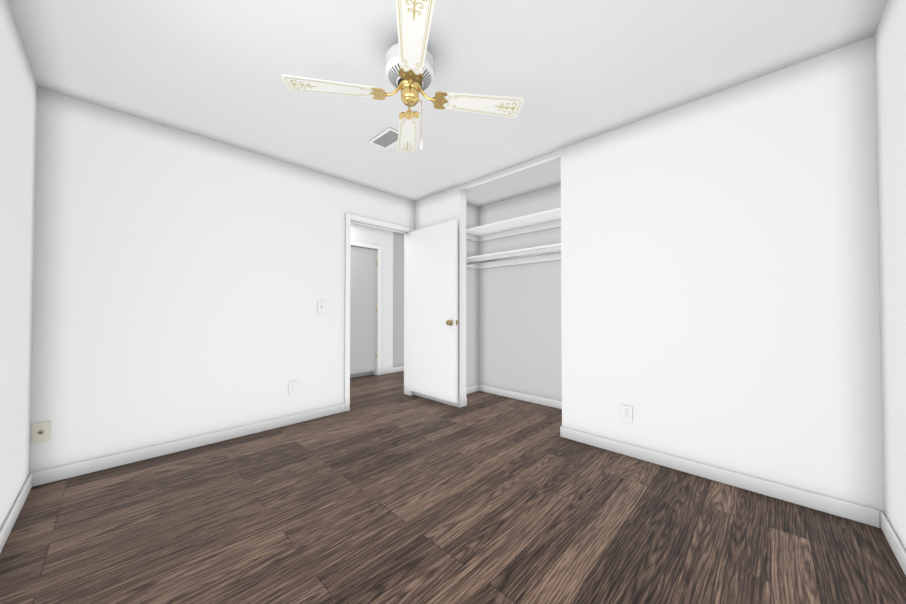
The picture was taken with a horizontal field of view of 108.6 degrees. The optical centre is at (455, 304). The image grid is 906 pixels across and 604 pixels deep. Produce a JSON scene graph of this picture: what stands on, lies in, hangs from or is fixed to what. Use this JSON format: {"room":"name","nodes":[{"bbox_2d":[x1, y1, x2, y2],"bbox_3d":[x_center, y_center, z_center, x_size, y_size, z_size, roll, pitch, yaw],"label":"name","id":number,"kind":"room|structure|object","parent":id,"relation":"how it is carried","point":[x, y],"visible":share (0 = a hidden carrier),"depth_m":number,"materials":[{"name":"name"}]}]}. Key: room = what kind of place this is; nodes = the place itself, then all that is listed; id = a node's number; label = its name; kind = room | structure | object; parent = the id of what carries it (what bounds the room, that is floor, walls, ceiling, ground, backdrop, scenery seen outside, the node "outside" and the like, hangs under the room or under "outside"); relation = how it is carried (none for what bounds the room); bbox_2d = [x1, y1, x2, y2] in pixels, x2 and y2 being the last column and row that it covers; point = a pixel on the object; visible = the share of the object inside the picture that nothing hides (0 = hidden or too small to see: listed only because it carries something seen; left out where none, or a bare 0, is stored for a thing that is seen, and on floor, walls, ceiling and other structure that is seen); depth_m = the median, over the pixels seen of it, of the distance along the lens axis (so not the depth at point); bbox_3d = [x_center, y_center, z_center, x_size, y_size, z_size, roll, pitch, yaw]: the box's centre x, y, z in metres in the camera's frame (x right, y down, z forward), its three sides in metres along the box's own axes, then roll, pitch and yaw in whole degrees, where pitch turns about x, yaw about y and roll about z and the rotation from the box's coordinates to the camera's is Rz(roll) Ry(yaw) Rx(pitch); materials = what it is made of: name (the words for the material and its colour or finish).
{"room":"empty bedroom","nodes":[
{"label":"empty bedroom","id":0,"kind":"room"},
{"bbox_2d":[350,223,403,377],"bbox_3d":[-1.306,-0.078,4.479,1.440,2.440,5.572,-1,-1,44],"label":"wall","id":1,"kind":"structure","parent":0,"point":[391,243],"depth_m":5.50,"materials":[{"name":"white paint"}]},
{"bbox_2d":[350,246,376,374],"bbox_3d":[-1.538,0.086,5.048,0.104,1.979,0.763,-1,-1,44],"label":"hall door","id":2,"kind":"structure","parent":1,"relation":"in","point":[363,307],"depth_m":5.15,"materials":[{"name":"grey paint"}]},
{"bbox_2d":[351,241,380,374],"bbox_3d":[-1.573,0.094,5.074,0.126,2.115,0.891,-1,-1,44],"label":"door frame","id":3,"kind":"structure","parent":1,"relation":"attached to","point":[378,318],"depth_m":5.32,"materials":[{"name":"white paint"}]},
{"bbox_2d":[381,366,403,374],"bbox_3d":[-0.536,1.125,6.062,0.012,0.085,1.994,-1,-1,44],"label":"baseboard","id":4,"kind":"structure","parent":1,"relation":"attached to","point":[396,369],"depth_m":5.50,"materials":[{"name":"white paint"}]},
{"bbox_2d":[7,0,887,201],"bbox_3d":[-0.580,-1.360,3.783,7.200,0.100,5.800,-1,-1,44],"label":"ceiling","id":5,"kind":"structure","parent":0,"point":[571,72],"depth_m":1.81,"materials":[{"name":"paint"}]},
{"bbox_2d":[368,127,397,148],"bbox_3d":[-0.541,-1.324,2.609,0.300,0.008,0.170,-1,-1,44],"label":"ceiling vent","id":6,"kind":"object","parent":5,"relation":"in","point":[387,138],"visible":0.85,"depth_m":2.61,"materials":[{"name":"white plastic"}]},
{"bbox_2d":[281,0,523,152],"bbox_3d":[-0.239,-1.085,1.715,0.948,0.516,0.948,-1,-1,35],"label":"fan","id":7,"kind":"object","parent":5,"relation":"hanging from","point":[409,66],"visible":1,"depth_m":1.67,"materials":[{"name":"white wood"}]},
{"bbox_2d":[0,371,905,603],"bbox_3d":[-0.580,1.180,3.742,7.200,0.100,5.800,-1,-1,44],"label":"floor","id":8,"kind":"structure","parent":0,"point":[385,489],"depth_m":1.60,"materials":[{"name":"laminate"}]},
{"bbox_2d":[0,0,905,549],"bbox_3d":[0.014,-0.117,2.056,3.840,2.440,3.902,-1,-1,44],"label":"wall","id":9,"kind":"structure","parent":0,"point":[734,278],"depth_m":2.12,"materials":[{"name":"white paint"}]},
{"bbox_2d":[0,471,39,552],"bbox_3d":[-1.256,1.039,0.715,3.620,0.085,0.016,-1,-1,44],"label":"baseboard","id":10,"kind":"structure","parent":9,"relation":"attached to","point":[34,477],"depth_m":1.67,"materials":[{"name":"white paint"}]},
{"bbox_2d":[31,421,49,442],"bbox_3d":[-2.534,0.782,1.990,0.014,0.116,0.072,-1,-1,44],"label":"outlet plate","id":11,"kind":"object","parent":9,"relation":"attached to","point":[40,432],"visible":1,"depth_m":1.99,"materials":[{"name":"beige plastic"}]},
{"bbox_2d":[36,404,344,485],"bbox_3d":[-1.851,1.071,2.697,0.016,0.085,1.992,-1,-1,44],"label":"baseboard","id":12,"kind":"structure","parent":9,"relation":"attached to","point":[102,463],"depth_m":2.42,"materials":[{"name":"white paint"}]},
{"bbox_2d":[289,381,296,394],"bbox_3d":[-1.521,0.784,3.051,0.008,0.116,0.072,-1,-1,44],"label":"outlet","id":13,"kind":"object","parent":9,"relation":"attached to","point":[292,387],"visible":1,"depth_m":3.05,"materials":[{"name":"white plastic"}]},
{"bbox_2d":[318,301,324,311],"bbox_3d":[-1.334,0.022,3.251,0.018,0.116,0.072,-1,-1,44],"label":"switch plate","id":14,"kind":"object","parent":9,"relation":"attached to","point":[321,306],"visible":1,"depth_m":3.25,"materials":[{"name":"white plastic"}]},
{"bbox_2d":[344,213,413,411],"bbox_3d":[-0.886,0.084,3.808,0.142,2.095,0.925,-1,-1,44],"label":"door frame","id":15,"kind":"structure","parent":9,"relation":"attached to","point":[365,221],"depth_m":3.64,"materials":[{"name":"white paint"}]},
{"bbox_2d":[409,220,458,402],"bbox_3d":[-0.277,0.077,3.760,0.821,1.957,0.155,-1,-1,44],"label":"door","id":16,"kind":"structure","parent":9,"relation":"in","point":[433,311],"depth_m":3.70,"materials":[{"name":"white paint"}]},
{"bbox_2d":[414,392,463,407],"bbox_3d":[-0.235,1.089,3.819,0.792,0.085,0.015,-1,-1,44],"label":"baseboard","id":17,"kind":"structure","parent":9,"relation":"attached to","point":[460,403],"depth_m":3.70,"materials":[{"name":"white paint"}]},
{"bbox_2d":[466,384,479,393],"bbox_3d":[0.096,1.093,4.071,0.012,0.085,0.588,-1,-1,44],"label":"baseboard","id":18,"kind":"structure","parent":9,"relation":"attached to","point":[471,389],"depth_m":4.19,"materials":[{"name":"white paint"}]},
{"bbox_2d":[460,149,560,189],"bbox_3d":[0.500,-1.296,3.217,1.180,0.045,0.071,-1,-1,44],"label":"trim","id":19,"kind":"structure","parent":9,"relation":"attached to","point":[527,164],"depth_m":3.12,"materials":[{"name":"white paint"}]},
{"bbox_2d":[621,405,631,422],"bbox_3d":[1.260,0.803,2.393,0.072,0.116,0.008,-1,-1,44],"label":"outlet","id":20,"kind":"object","parent":9,"relation":"attached to","point":[626,411],"visible":1,"depth_m":2.39,"materials":[{"name":"white plastic"}]},
{"bbox_2d":[560,426,871,525],"bbox_3d":[1.478,1.062,2.177,1.642,0.085,0.012,-1,-1,44],"label":"baseboard","id":21,"kind":"structure","parent":9,"relation":"attached to","point":[854,512],"depth_m":1.96,"materials":[{"name":"white paint"}]},
{"bbox_2d":[872,508,905,575],"bbox_3d":[1.075,1.036,0.540,0.016,0.085,2.932,-1,-1,44],"label":"baseboard","id":22,"kind":"structure","parent":9,"relation":"attached to","point":[879,519],"depth_m":1.46,"materials":[{"name":"white paint"}]},
{"bbox_2d":[466,157,561,400],"bbox_3d":[0.891,-0.097,3.345,2.189,2.440,0.614,-1,-1,44],"label":"wall","id":23,"kind":"structure","parent":0,"point":[513,330],"depth_m":3.87,"materials":[{"name":"grey paint"}]},
{"bbox_2d":[480,385,561,408],"bbox_3d":[1.093,1.084,3.541,2.185,0.085,0.016,-1,-1,44],"label":"baseboard","id":24,"kind":"structure","parent":23,"relation":"attached to","point":[502,392],"depth_m":3.82,"materials":[{"name":"white paint"}]}
]}

